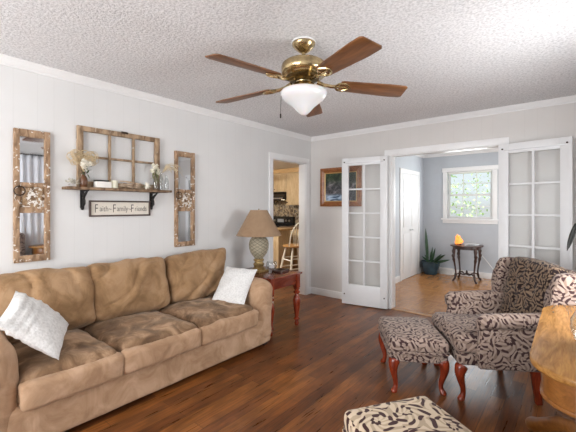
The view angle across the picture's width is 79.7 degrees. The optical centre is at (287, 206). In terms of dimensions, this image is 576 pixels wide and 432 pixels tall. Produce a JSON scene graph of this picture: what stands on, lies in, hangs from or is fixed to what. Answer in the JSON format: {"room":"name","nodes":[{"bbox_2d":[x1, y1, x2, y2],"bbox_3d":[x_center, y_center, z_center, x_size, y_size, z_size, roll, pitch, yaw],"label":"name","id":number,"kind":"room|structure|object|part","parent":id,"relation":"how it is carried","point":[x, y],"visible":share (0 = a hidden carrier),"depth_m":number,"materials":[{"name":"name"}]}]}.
{"room":"living room","nodes":[
{"label":"living room","id":0,"kind":"room"},
{"bbox_2d":[0,64,310,294],"bbox_3d":[-1.780,0.133,2.949,0.120,2.450,6.820,0,0,40],"label":"wall","id":1,"kind":"structure","parent":0,"point":[232,159],"depth_m":3.20,"materials":[{"name":"grey paint"}]},
{"bbox_2d":[13,128,49,262],"bbox_3d":[-1.943,-0.085,2.618,0.050,0.999,0.238,0,0,40],"label":"wall mirror","id":2,"kind":"object","parent":1,"relation":"attached to","point":[31,148],"visible":1,"depth_m":2.62,"materials":[{"name":"paint"}]},
{"bbox_3d":[-1.984,-0.121,2.546,0.022,0.079,0.076,0,0,40],"label":"ring pull","id":3,"kind":"part","parent":2,"relation":"part of","materials":[{"name":"metal"}]},
{"bbox_3d":[-1.949,-0.075,2.629,0.018,0.150,0.158,0,0,40],"label":"wood panel","id":4,"kind":"part","parent":2,"relation":"part of","materials":[{"name":"brown wood"}]},
{"bbox_3d":[-1.954,-0.357,2.632,0.006,0.344,0.158,0,0,40],"label":"mirror pane","id":5,"kind":"part","parent":2,"relation":"part of","materials":[{"name":"silver metal"}]},
{"bbox_3d":[-1.954,0.205,2.632,0.006,0.320,0.158,0,0,40],"label":"mirror pane","id":6,"kind":"part","parent":2,"relation":"part of","materials":[{"name":"silver metal"}]},
{"bbox_2d":[62,186,171,209],"bbox_3d":[-1.488,-0.069,3.098,0.140,0.190,0.912,0,0,40],"label":"wall shelf","id":7,"kind":"object","parent":1,"relation":"attached to","point":[82,189],"visible":1,"depth_m":2.97,"materials":[{"name":"brown wood"}]},
{"bbox_2d":[65,178,79,184],"bbox_3d":[-1.725,-0.205,2.772,0.056,0.056,0.100,0,0,40],"label":"leaf sprig","id":8,"kind":"object","parent":7,"relation":"on","point":[71,181],"visible":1,"depth_m":2.76,"materials":[{"name":"white plant"}]},
{"bbox_2d":[66,149,98,186],"bbox_3d":[-1.677,-0.317,2.827,0.083,0.305,0.243,0,0,40],"label":"bouquet","id":9,"kind":"object","parent":7,"relation":"on","point":[84,165],"visible":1,"depth_m":2.82,"materials":[{"name":"beige plant"}]},
{"bbox_2d":[79,172,87,186],"bbox_3d":[-1.682,-0.227,2.840,0.060,0.125,0.059,0,0,40],"label":"bottle","id":10,"kind":"object","parent":7,"relation":"on","point":[83,181],"depth_m":2.82,"materials":[{"name":"orange glass"}]},
{"bbox_2d":[93,180,111,187],"bbox_3d":[-1.584,-0.196,2.950,0.064,0.064,0.124,0,0,40],"label":"box","id":11,"kind":"object","parent":7,"relation":"on","point":[97,183],"visible":0.91,"depth_m":2.93,"materials":[{"name":"white"}]},
{"bbox_2d":[111,180,117,187],"bbox_3d":[-1.522,-0.198,3.024,0.058,0.068,0.058,0,0,40],"label":"candle","id":12,"kind":"object","parent":7,"relation":"on","point":[114,182],"visible":0.73,"depth_m":3.00,"materials":[{"name":"white wax"}]},
{"bbox_2d":[76,125,159,189],"bbox_3d":[-1.512,-0.424,3.140,0.041,0.521,0.735,0,0,40],"label":"window frame","id":13,"kind":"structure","parent":7,"relation":"on","point":[80,129],"depth_m":3.09,"materials":[{"name":"brown wood"}]},
{"bbox_2d":[118,181,143,188],"bbox_3d":[-1.431,-0.201,3.130,0.058,0.067,0.238,0,0,40],"label":"driftwood","id":14,"kind":"object","parent":7,"relation":"on","point":[132,185],"visible":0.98,"depth_m":3.12,"materials":[{"name":"brown wood"}]},
{"bbox_2d":[140,182,150,188],"bbox_3d":[-1.326,-0.199,3.236,0.044,0.071,0.150,0,0,40],"label":"rose","id":15,"kind":"object","parent":7,"relation":"on","point":[146,185],"visible":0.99,"depth_m":3.23,"materials":[{"name":"white plant"}]},
{"bbox_2d":[150,163,160,187],"bbox_3d":[-1.276,-0.293,3.313,0.063,0.258,0.113,0,0,20],"label":"flowers","id":16,"kind":"object","parent":7,"relation":"on","point":[155,169],"visible":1,"depth_m":3.31,"materials":[{"name":"beige plant"}]},
{"bbox_2d":[159,164,180,180],"bbox_3d":[-1.173,-0.299,3.456,0.044,0.271,0.258,0,0,40],"label":"dried flowers","id":17,"kind":"object","parent":7,"relation":"on","point":[169,165],"visible":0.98,"depth_m":3.43,"materials":[{"name":"plant"}]},
{"bbox_2d":[89,200,150,216],"bbox_3d":[-1.520,0.013,3.153,0.020,0.141,0.549,0,0,40],"label":"wall sign","id":18,"kind":"object","parent":1,"relation":"attached to","point":[97,208],"visible":1,"depth_m":3.13,"materials":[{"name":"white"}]},
{"bbox_2d":[0,54,311,141],"bbox_3d":[-1.715,-1.062,2.895,0.048,0.061,6.580,0,0,40],"label":"trim","id":19,"kind":"structure","parent":1,"relation":"attached to","point":[6,60],"depth_m":3.18,"materials":[{"name":"white paint"}]},
{"bbox_2d":[174,151,194,246],"bbox_3d":[-1.090,-0.085,3.650,0.050,0.999,0.246,0,0,40],"label":"wall mirror","id":20,"kind":"object","parent":1,"relation":"attached to","point":[184,182],"visible":1,"depth_m":3.66,"materials":[{"name":"paint"}]},
{"bbox_3d":[-1.097,-0.075,3.661,0.018,0.150,0.170,0,0,40],"label":"wood panel","id":21,"kind":"part","parent":20,"relation":"part of","materials":[{"name":"brown wood"}]},
{"bbox_3d":[-1.101,-0.357,3.665,0.006,0.344,0.170,0,0,40],"label":"mirror pane","id":22,"kind":"part","parent":20,"relation":"part of","materials":[{"name":"silver metal"}]},
{"bbox_3d":[-1.101,0.205,3.665,0.006,0.320,0.170,0,0,40],"label":"mirror pane","id":23,"kind":"part","parent":20,"relation":"part of","materials":[{"name":"silver metal"}]},
{"bbox_2d":[269,152,308,294],"bbox_3d":[-0.010,0.305,5.077,0.138,2.105,0.915,0,0,40],"label":"trim","id":24,"kind":"structure","parent":1,"relation":"attached to","point":[301,162],"depth_m":5.34,"materials":[{"name":"white paint"}]},
{"bbox_2d":[273,161,298,169],"bbox_3d":[-1.340,-1.037,6.944,4.290,0.310,4.200,0,0,40],"label":"ceiling","id":25,"kind":"structure","parent":0,"point":[276,165],"depth_m":7.33,"materials":[{"name":"paint"}]},
{"bbox_2d":[0,0,575,136],"bbox_3d":[-0.330,-1.142,1.751,3.880,0.100,6.820,0,0,40],"label":"ceiling","id":26,"kind":"structure","parent":0,"point":[452,57],"depth_m":2.38,"materials":[{"name":"white paint"}]},
{"bbox_2d":[205,36,407,117],"bbox_3d":[0.069,-0.840,2.275,1.361,0.505,1.346,0,0,40],"label":"ceiling fan","id":27,"kind":"object","parent":26,"relation":"hanging from","point":[302,71],"visible":1,"depth_m":2.18,"materials":[{"name":"brown wood"}]},
{"bbox_3d":[-0.240,-0.803,1.961,0.460,0.008,0.142,-3,14,-43],"label":"blade","id":28,"kind":"part","parent":27,"relation":"part of","materials":[{"name":"brown wood"}]},
{"bbox_3d":[-0.313,-0.803,2.514,0.460,0.008,0.142,-3,11,29],"label":"blade","id":29,"kind":"part","parent":27,"relation":"part of","materials":[{"name":"brown wood"}]},
{"bbox_3d":[0.104,-1.087,2.288,0.166,0.011,0.166,0,0,40],"label":"ceiling plate","id":30,"kind":"part","parent":27,"relation":"part of","materials":[{"name":"gold metal"}]},
{"bbox_3d":[0.104,-0.690,2.288,0.308,0.169,0.308,0,0,40],"label":"lamp shade","id":31,"kind":"part","parent":27,"relation":"part of","materials":[{"name":"white glass"}]},
{"bbox_3d":[0.190,-0.803,2.755,0.142,0.008,0.460,-12,-5,10],"label":"blade","id":32,"kind":"part","parent":27,"relation":"part of","materials":[{"name":"brown wood"}]},
{"bbox_3d":[0.309,-0.803,1.860,0.142,0.008,0.460,13,-3,-25],"label":"blade","id":33,"kind":"part","parent":27,"relation":"part of","materials":[{"name":"brown wood"}]},
{"bbox_3d":[0.574,-0.803,2.350,0.460,0.008,0.142,3,-12,-7],"label":"blade","id":34,"kind":"part","parent":27,"relation":"part of","materials":[{"name":"brown wood"}]},
{"bbox_2d":[64,270,575,431],"bbox_3d":[-1.013,1.408,4.293,8.170,0.100,9.870,0,0,40],"label":"floor","id":35,"kind":"structure","parent":0,"point":[308,374],"depth_m":2.64,"materials":[{"name":"brown wood"}]},
{"bbox_2d":[0,248,272,431],"bbox_3d":[-1.186,0.902,2.801,0.933,0.912,2.396,0,0,40],"label":"sofa","id":36,"kind":"object","parent":35,"relation":"on","point":[137,328],"visible":0.92,"depth_m":2.53,"materials":[{"name":"beige fabric"}]},
{"bbox_3d":[-1.854,1.009,2.024,0.889,0.666,0.346,0,0,40],"label":"arm","id":37,"kind":"part","parent":36,"relation":"part of","materials":[{"name":"beige fabric"}]},
{"bbox_2d":[0,291,68,359],"bbox_3d":[-1.511,0.703,2.073,0.297,0.360,0.432,0,0,-27],"label":"throw pillow","id":38,"kind":"object","parent":36,"relation":"on","point":[27,319],"visible":1,"depth_m":1.98,"materials":[{"name":"white fabric"}]},
{"bbox_2d":[0,266,95,343],"bbox_3d":[-1.790,0.699,2.512,0.361,0.503,0.666,0,0,40],"label":"cushion","id":39,"kind":"object","parent":36,"relation":"on","point":[70,292],"depth_m":2.51,"materials":[{"name":"brown fabric"}]},
{"bbox_2d":[12,329,116,404],"bbox_3d":[-1.528,1.014,2.272,0.732,0.294,0.564,0,0,40],"label":"seat cushion","id":40,"kind":"object","parent":36,"relation":"on","point":[82,351],"depth_m":2.07,"materials":[{"name":"brown fabric"}]},
{"bbox_3d":[-1.457,0.898,3.072,0.169,0.708,2.145,0,0,40],"label":"frame","id":41,"kind":"part","parent":36,"relation":"part of","materials":[{"name":"beige fabric"}]},
{"bbox_2d":[86,257,169,322],"bbox_3d":[-1.384,0.695,2.997,0.358,0.496,0.680,0,0,40],"label":"cushion","id":42,"kind":"object","parent":36,"relation":"on","point":[124,288],"depth_m":2.86,"materials":[{"name":"brown fabric"}]},
{"bbox_2d":[84,310,196,351],"bbox_3d":[-1.158,1.012,2.721,0.734,0.294,0.632,0,0,40],"label":"seat cushion","id":43,"kind":"object","parent":36,"relation":"on","point":[127,330],"depth_m":2.59,"materials":[{"name":"brown fabric"}]},
{"bbox_2d":[164,248,225,303],"bbox_3d":[-0.930,0.697,3.555,0.362,0.503,0.739,0,0,40],"label":"cushion","id":44,"kind":"object","parent":36,"relation":"on","point":[194,275],"depth_m":3.38,"materials":[{"name":"brown fabric"}]},
{"bbox_2d":[159,295,252,327],"bbox_3d":[-0.759,1.014,3.205,0.732,0.289,0.653,0,0,40],"label":"seat cushion","id":45,"kind":"object","parent":36,"relation":"on","point":[202,311],"depth_m":3.06,"materials":[{"name":"brown fabric"}]},
{"bbox_2d":[212,266,256,303],"bbox_3d":[-0.530,0.778,3.402,0.352,0.324,0.326,0,0,19],"label":"throw pillow","id":46,"kind":"object","parent":36,"relation":"on","point":[234,285],"visible":0.91,"depth_m":3.34,"materials":[{"name":"white fabric"}]},
{"bbox_3d":[-0.534,1.025,3.625,0.885,0.632,0.294,0,0,40],"label":"arm","id":47,"kind":"part","parent":36,"relation":"part of","materials":[{"name":"beige fabric"}]},
{"bbox_2d":[245,266,301,336],"bbox_3d":[-0.262,1.050,3.978,0.670,0.615,0.545,0,0,40],"label":"end table","id":48,"kind":"object","parent":35,"relation":"on","point":[291,277],"visible":0.42,"depth_m":3.84,"materials":[{"name":"red wood"}]},
{"bbox_2d":[236,209,280,272],"bbox_3d":[-0.337,0.381,3.988,0.523,0.724,0.523,0,0,40],"label":"table lamp","id":49,"kind":"object","parent":48,"relation":"on","point":[258,224],"visible":0.95,"depth_m":3.88,"materials":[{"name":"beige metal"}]},
{"bbox_3d":[-0.337,0.323,3.988,0.523,0.010,0.523,0,0,40],"label":"shade trim","id":50,"kind":"part","parent":49,"relation":"part of","materials":[{"name":"beige fabric"}]},
{"bbox_3d":[-0.337,0.181,3.988,0.516,0.287,0.516,0,0,40],"label":"lamp shade","id":51,"kind":"part","parent":49,"relation":"part of","materials":[{"name":"beige fabric"}]},
{"bbox_2d":[266,264,276,273],"bbox_3d":[-0.183,0.675,3.861,0.124,0.135,0.124,0,0,40],"label":"glass goblet","id":52,"kind":"object","parent":48,"relation":"on","point":[270,265],"visible":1,"depth_m":3.84,"materials":[{"name":"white glass"}]},
{"bbox_3d":[-0.184,1.063,3.625,0.088,0.589,0.086,0,0,40],"label":"leg","id":53,"kind":"part","parent":48,"relation":"part of","materials":[{"name":"red wood"}]},
{"bbox_2d":[272,268,288,272],"bbox_3d":[-0.087,0.726,3.977,0.130,0.034,0.180,0,0,28],"label":"tray","id":54,"kind":"object","parent":48,"relation":"on","point":[278,270],"visible":1,"depth_m":3.92,"materials":[{"name":"brown wood"}]},
{"bbox_3d":[0.100,1.063,3.968,0.088,0.589,0.086,0,0,40],"label":"leg","id":55,"kind":"part","parent":48,"relation":"part of","materials":[{"name":"red wood"}]},
{"bbox_2d":[273,227,292,269],"bbox_3d":[-0.662,0.898,7.441,1.600,0.920,0.490,0,0,40],"label":"base cabinet","id":56,"kind":"object","parent":35,"relation":"on","point":[278,241],"visible":0.06,"depth_m":6.91,"materials":[{"name":"brown wood"}]},
{"bbox_3d":[-0.778,0.908,7.317,1.380,0.700,0.008,0,0,40],"label":"panel","id":57,"kind":"part","parent":56,"relation":"part of","materials":[{"name":"brown wood"}]},
{"bbox_2d":[277,227,292,230],"bbox_3d":[-0.662,0.458,7.441,1.600,0.039,0.490,0,0,40],"label":"countertop","id":58,"kind":"structure","parent":56,"relation":"on","point":[280,229],"depth_m":7.02,"materials":[{"name":"brown wood"}]},
{"bbox_2d":[273,216,294,226],"bbox_3d":[-0.346,0.793,8.178,0.750,1.130,0.711,0,0,40],"label":"range","id":59,"kind":"object","parent":35,"relation":"on","point":[279,221],"visible":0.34,"depth_m":8.30,"materials":[{"name":"metal"}]},
{"bbox_2d":[280,222,298,270],"bbox_3d":[0.139,0.804,6.298,0.494,1.114,0.527,0,0,-28],"label":"stool","id":60,"kind":"object","parent":35,"relation":"on","point":[289,245],"visible":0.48,"depth_m":6.13,"materials":[{"name":"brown wood"}]},
{"bbox_3d":[-0.110,1.043,6.383,0.186,0.636,0.041,0,0,14],"label":"leg","id":61,"kind":"part","parent":60,"relation":"part of","materials":[{"name":"beige paint"}]},
{"bbox_3d":[0.130,0.712,6.313,0.464,0.043,0.464,0,0,-28],"label":"seat","id":62,"kind":"part","parent":60,"relation":"part of","materials":[{"name":"brown wood"}]},
{"bbox_3d":[0.058,1.043,6.073,0.041,0.636,0.186,0,0,19],"label":"leg","id":63,"kind":"part","parent":60,"relation":"part of","materials":[{"name":"beige paint"}]},
{"bbox_2d":[290,229,298,268],"bbox_3d":[0.248,0.918,7.746,0.685,0.880,0.631,0,0,40],"label":"base cabinet","id":64,"kind":"object","parent":35,"relation":"on","point":[295,236],"visible":0.12,"depth_m":7.45,"materials":[{"name":"brown wood"}]},
{"bbox_2d":[279,225,298,228],"bbox_3d":[0.265,0.457,7.752,0.705,0.038,0.630,0,0,40],"label":"countertop","id":65,"kind":"structure","parent":64,"relation":"on","point":[297,225],"depth_m":7.69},
{"bbox_2d":[342,396,471,431],"bbox_3d":[0.563,1.142,1.402,0.480,0.439,0.610,0,0,-17],"label":"ottoman","id":66,"kind":"object","parent":35,"relation":"on","point":[415,414],"visible":1,"depth_m":1.53,"materials":[{"name":"beige fabric"}]},
{"bbox_2d":[378,317,449,395],"bbox_3d":[0.978,1.153,2.757,0.435,0.419,0.575,0,0,6],"label":"ottoman","id":67,"kind":"object","parent":35,"relation":"on","point":[405,339],"visible":1,"depth_m":2.51,"materials":[{"name":"beige fabric"}]},
{"bbox_3d":[0.832,1.229,3.019,0.079,0.266,0.082,0,0,-30],"label":"leg","id":68,"kind":"part","parent":67,"relation":"part of","materials":[{"name":"red wood"}]},
{"bbox_3d":[0.778,1.229,2.534,0.082,0.266,0.079,0,0,-30],"label":"leg","id":69,"kind":"part","parent":67,"relation":"part of","materials":[{"name":"red wood"}]},
{"bbox_2d":[378,317,448,353],"bbox_3d":[0.978,1.013,2.757,0.425,0.140,0.565,0,0,6],"label":"cushion","id":70,"kind":"object","parent":67,"relation":"on","point":[399,335],"depth_m":2.56,"materials":[{"name":"beige fabric"}]},
{"bbox_3d":[1.124,1.229,2.496,0.079,0.266,0.082,0,0,-30],"label":"leg","id":71,"kind":"part","parent":67,"relation":"part of","materials":[{"name":"red wood"}]},
{"bbox_2d":[421,228,448,274],"bbox_3d":[2.892,0.893,6.898,0.404,0.930,0.571,0,0,-7],"label":"potted plant","id":72,"kind":"object","parent":35,"relation":"on","point":[430,267],"visible":1,"depth_m":6.89,"materials":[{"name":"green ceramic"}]},
{"bbox_3d":[2.893,1.227,6.995,0.380,0.262,0.378,0,0,40],"label":"pot","id":73,"kind":"part","parent":72,"relation":"part of","materials":[{"name":"blue ceramic"}]},
{"bbox_2d":[450,243,483,283],"bbox_3d":[3.290,1.029,6.349,0.532,0.662,0.532,0,0,40],"label":"side table","id":74,"kind":"object","parent":35,"relation":"on","point":[462,246],"visible":0.92,"depth_m":6.30,"materials":[{"name":"brown wood"}]},
{"bbox_3d":[3.045,1.055,6.324,0.097,0.609,0.061,0,0,5],"label":"leg","id":75,"kind":"part","parent":74,"relation":"part of","materials":[{"name":"brown wood"}]},
{"bbox_2d":[455,234,462,244],"bbox_3d":[3.159,0.602,6.373,0.140,0.191,0.139,0,0,14],"label":"salt lamp","id":76,"kind":"object","parent":74,"relation":"on","point":[458,240],"visible":1,"depth_m":6.35,"materials":[{"name":"orange stone"}]},
{"bbox_3d":[3.269,1.055,6.594,0.061,0.609,0.097,0,0,-16],"label":"leg","id":77,"kind":"part","parent":74,"relation":"part of","materials":[{"name":"brown wood"}]},
{"bbox_2d":[464,243,479,245],"bbox_3d":[3.338,0.681,6.301,0.283,0.026,0.261,0,0,40],"label":"paper stack","id":78,"kind":"object","parent":74,"relation":"on","point":[470,244],"visible":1,"depth_m":6.21,"materials":[{"name":"white paper"}]},
{"bbox_3d":[3.311,1.055,6.104,0.061,0.609,0.097,0,0,-16],"label":"leg","id":79,"kind":"part","parent":74,"relation":"part of","materials":[{"name":"brown wood"}]},
{"bbox_3d":[3.535,1.055,6.374,0.097,0.609,0.061,0,0,5],"label":"leg","id":80,"kind":"part","parent":74,"relation":"part of","materials":[{"name":"brown wood"}]},
{"bbox_2d":[432,256,575,404],"bbox_3d":[1.595,0.880,2.657,0.802,0.966,0.845,0,0,6],"label":"chair","id":81,"kind":"object","parent":35,"relation":"on","point":[494,329],"visible":0.84,"depth_m":2.40,"materials":[{"name":"beige fabric"}]},
{"bbox_3d":[1.518,1.060,2.666,0.600,0.100,0.600,0,0,6],"label":"seat","id":82,"kind":"part","parent":81,"relation":"part of","materials":[{"name":"beige fabric"}]},
{"bbox_2d":[432,312,480,353],"bbox_3d":[1.505,0.963,2.667,0.621,0.181,0.623,0,0,6],"label":"seat cushion","id":83,"kind":"object","parent":81,"relation":"on","point":[459,329],"depth_m":2.55,"materials":[{"name":"beige fabric"}]},
{"bbox_3d":[1.220,1.228,2.431,0.097,0.284,0.092,0,0,6],"label":"leg","id":84,"kind":"part","parent":81,"relation":"part of","materials":[{"name":"red wood"}]},
{"bbox_3d":[1.618,0.909,2.976,0.510,0.402,0.114,0,0,6],"label":"arm","id":85,"kind":"part","parent":81,"relation":"part of"},
{"bbox_3d":[1.548,0.909,2.341,0.510,0.402,0.114,0,0,6],"label":"arm","id":86,"kind":"part","parent":81,"relation":"part of"},
{"bbox_3d":[1.853,0.683,2.629,0.244,0.574,0.575,0,0,6],"label":"backrest","id":87,"kind":"part","parent":81,"relation":"part of","materials":[{"name":"fabric"}]},
{"bbox_3d":[1.710,1.233,2.378,0.066,0.252,0.048,0,0,6],"label":"leg","id":88,"kind":"part","parent":81,"relation":"part of","materials":[{"name":"red wood"}]},
{"bbox_2d":[525,305,575,431],"bbox_3d":[1.459,0.981,1.609,0.651,0.745,1.210,0,0,40],"label":"table","id":89,"kind":"object","parent":35,"relation":"on","point":[553,348],"visible":0.99,"depth_m":1.49,"materials":[{"name":"brown wood"}]},
{"bbox_2d":[567,223,575,338],"bbox_3d":[1.336,0.340,1.490,0.204,0.537,0.196,0,0,40],"label":"flower arrangement","id":90,"kind":"object","parent":89,"relation":"on","point":[572,234],"visible":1,"depth_m":1.54,"materials":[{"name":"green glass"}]},
{"bbox_2d":[569,310,575,338],"bbox_3d":[1.339,0.525,1.488,0.196,0.165,0.196,0,0,40],"label":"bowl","id":91,"kind":"object","parent":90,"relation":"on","point":[575,310],"depth_m":1.54,"materials":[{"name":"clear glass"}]},
{"bbox_2d":[395,156,422,277],"bbox_3d":[1.894,0.133,6.218,0.120,2.450,2.900,0,0,40],"label":"wall","id":92,"kind":"structure","parent":0,"point":[415,163],"depth_m":6.29,"materials":[{"name":"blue paint"}]},
{"bbox_2d":[395,267,423,283],"bbox_3d":[1.947,1.303,6.174,0.018,0.110,2.900,0,0,40],"label":"baseboard","id":93,"kind":"structure","parent":92,"relation":"attached to","point":[397,279],"depth_m":6.21,"materials":[{"name":"white paint"}]},
{"bbox_2d":[400,168,419,280],"bbox_3d":[2.384,0.321,6.676,0.053,2.075,1.020,0,0,40],"label":"door","id":94,"kind":"structure","parent":92,"relation":"in","point":[409,183],"depth_m":6.62,"materials":[{"name":"white paint"}]},
{"bbox_3d":[2.238,0.358,6.515,0.008,1.760,0.310,0,0,40],"label":"raised panel","id":95,"kind":"part","parent":94,"relation":"part of","materials":[{"name":"white paint"}]},
{"bbox_3d":[2.514,0.358,6.849,0.008,1.760,0.310,0,0,40],"label":"raised panel","id":96,"kind":"part","parent":94,"relation":"part of","materials":[{"name":"white paint"}]},
{"bbox_2d":[311,102,575,291],"bbox_3d":[1.850,0.133,4.296,3.760,2.450,0.120,0,0,40],"label":"wall","id":97,"kind":"structure","parent":0,"point":[557,121],"depth_m":4.21,"materials":[{"name":"grey paint"}]},
{"bbox_2d":[311,287,341,298],"bbox_3d":[1.760,1.308,4.281,3.640,0.100,0.018,0,0,40],"label":"baseboard","id":98,"kind":"structure","parent":97,"relation":"attached to","point":[329,293],"depth_m":5.24,"materials":[{"name":"white paint"}]},
{"bbox_2d":[320,165,361,205],"bbox_3d":[0.768,-0.297,5.089,0.687,0.578,0.035,0,0,40],"label":"framed picture","id":99,"kind":"object","parent":97,"relation":"attached to","point":[330,178],"visible":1,"depth_m":5.11,"materials":[{"name":"brown wood"}]},
{"bbox_2d":[326,172,355,200],"bbox_3d":[0.775,-0.297,5.097,0.523,0.414,0.010,0,0,40],"label":"print","id":100,"kind":"object","parent":99,"relation":"attached to","point":[333,179],"depth_m":5.12},
{"bbox_2d":[342,156,387,308],"bbox_3d":[1.036,0.335,4.698,0.630,2.023,0.048,0,0,29],"label":"door","id":101,"kind":"structure","parent":97,"relation":"in","point":[355,294],"depth_m":4.68,"materials":[{"name":"white paint"}]},
{"bbox_2d":[391,307,431,316],"bbox_3d":[1.869,1.354,4.221,1.231,0.008,0.090,0,0,40],"label":"trim","id":102,"kind":"structure","parent":97,"relation":"attached to","point":[393,308],"depth_m":4.44,"materials":[{"name":"brown wood"}]},
{"bbox_2d":[311,95,575,141],"bbox_3d":[1.750,-1.062,4.269,3.640,0.061,0.048,0,0,40],"label":"trim","id":103,"kind":"structure","parent":97,"relation":"attached to","point":[569,99],"depth_m":4.06,"materials":[{"name":"white paint"}]},
{"bbox_2d":[384,137,508,308],"bbox_3d":[1.892,0.298,4.249,1.425,2.120,0.138,0,0,40],"label":"trim","id":104,"kind":"structure","parent":97,"relation":"attached to","point":[486,143],"depth_m":4.60,"materials":[{"name":"white paint"}]},
{"bbox_2d":[498,136,572,269],"bbox_3d":[2.512,0.335,3.533,0.048,2.023,0.630,0,0,-43],"label":"door","id":105,"kind":"structure","parent":97,"relation":"in","point":[565,144],"depth_m":3.51,"materials":[{"name":"white paint"}]},
{"bbox_3d":[2.500,-0.605,3.522,0.007,0.008,0.530,0,0,-43],"label":"curtain rod","id":106,"kind":"part","parent":105,"relation":"part of","materials":[{"name":"metal"}]},
{"bbox_2d":[423,152,497,272],"bbox_3d":[3.835,0.133,6.573,2.660,2.450,0.120,0,0,40],"label":"wall","id":107,"kind":"structure","parent":0,"point":[440,235],"depth_m":6.94,"materials":[{"name":"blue paint"}]},
{"bbox_2d":[439,267,453,274],"bbox_3d":[3.195,1.293,6.961,0.260,0.130,0.056,0,0,40],"label":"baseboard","id":108,"kind":"structure","parent":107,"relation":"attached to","point":[442,270],"depth_m":6.94,"materials":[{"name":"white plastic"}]},
{"bbox_2d":[424,148,497,157],"bbox_3d":[3.781,-1.062,6.509,2.420,0.061,0.048,0,0,40],"label":"trim","id":109,"kind":"structure","parent":107,"relation":"attached to","point":[493,149],"depth_m":6.79,"materials":[{"name":"white paint"}]},
{"bbox_2d":[438,269,491,278],"bbox_3d":[3.791,1.303,6.520,2.420,0.110,0.018,0,0,40],"label":"baseboard","id":110,"kind":"structure","parent":107,"relation":"attached to","point":[481,274],"depth_m":6.60,"materials":[{"name":"white paint"}]},
{"bbox_2d":[441,165,497,223],"bbox_3d":[3.551,-0.232,6.756,1.010,1.110,0.160,0,0,40],"label":"window","id":111,"kind":"structure","parent":107,"relation":"in","point":[447,218],"depth_m":6.73,"materials":[{"name":"white paint"}]},
{"bbox_3d":[3.526,0.276,6.725,1.010,0.095,0.080,0,0,40],"label":"sill","id":112,"kind":"part","parent":111,"relation":"part of","materials":[{"name":"white paint"}]},
{"bbox_3d":[3.570,-0.015,6.779,0.790,0.485,0.030,0,0,40],"label":"sash","id":113,"kind":"part","parent":111,"relation":"part of","materials":[{"name":"glass"}]},
{"bbox_2d":[448,170,491,217],"bbox_3d":[3.550,-0.245,6.754,0.770,0.908,0.030,0,0,40],"label":"window pane","id":114,"kind":"object","parent":111,"relation":"attached to","point":[450,172],"depth_m":6.79,"materials":[{"name":"clear glass"}]},
{"bbox_3d":[3.592,-0.460,6.806,0.790,0.485,0.030,0,0,40],"label":"sash","id":115,"kind":"part","parent":111,"relation":"part of","materials":[{"name":"clear glass"}]},
{"bbox_3d":[-0.007,0.133,8.463,4.410,2.450,0.120,0,0,40],"label":"wall","id":116,"kind":"structure","parent":0,"visible":0},
{"bbox_2d":[273,173,286,191],"bbox_3d":[-0.238,-0.567,8.316,0.760,0.430,0.371,0,0,40],"label":"upper cabinet","id":117,"kind":"object","parent":116,"relation":"attached to","point":[279,180],"visible":0.49,"depth_m":8.06,"materials":[{"name":"brown wood"}]},
{"bbox_2d":[273,192,286,199],"bbox_3d":[-0.265,-0.258,8.283,0.750,0.184,0.466,0,0,40],"label":"range hood","id":118,"kind":"object","parent":117,"relation":"attached to","point":[276,195],"visible":0.49,"depth_m":7.99,"materials":[{"name":"metal"}]},
{"bbox_2d":[273,200,298,225],"bbox_3d":[-0.129,0.048,8.480,3.800,0.780,0.008,0,0,40],"label":"backsplash","id":119,"kind":"structure","parent":116,"relation":"attached to","point":[280,207],"depth_m":8.42,"materials":[{"name":"tile"}]},
{"bbox_2d":[273,167,298,173],"bbox_3d":[-0.288,-0.833,8.366,3.900,0.098,0.372,0,0,40],"label":"trim","id":120,"kind":"structure","parent":116,"relation":"attached to","point":[288,170],"depth_m":7.92,"materials":[{"name":"brown wood"}]},
{"bbox_2d":[287,172,298,204],"bbox_3d":[0.327,-0.412,7.849,0.695,0.740,0.371,0,0,40],"label":"upper cabinet","id":121,"kind":"object","parent":116,"relation":"attached to","point":[292,178],"visible":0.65,"depth_m":7.81,"materials":[{"name":"brown wood"}]},
{"label":"outside","id":122,"kind":"structure","parent":0,"visible":0},
{"bbox_3d":[15.158,1.758,18.349,60.000,0.200,32.400,0,0,40],"label":"ground","id":123,"kind":"structure","parent":122,"visible":0},
{"bbox_2d":[451,175,483,216],"bbox_3d":[4.869,-0.080,11.556,2.952,3.488,2.956,0,0,40],"label":"tree","id":124,"kind":"object","parent":123,"relation":"on","point":[454,186],"visible":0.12,"depth_m":11.02,"materials":[{"name":"green plant"}]},
{"bbox_2d":[456,172,489,215],"bbox_3d":[8.324,-0.469,13.174,3.457,4.262,3.651,0,0,40],"label":"tree","id":125,"kind":"object","parent":123,"relation":"on","point":[488,172],"visible":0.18,"depth_m":13.65,"materials":[{"name":"green plant"}]}
]}

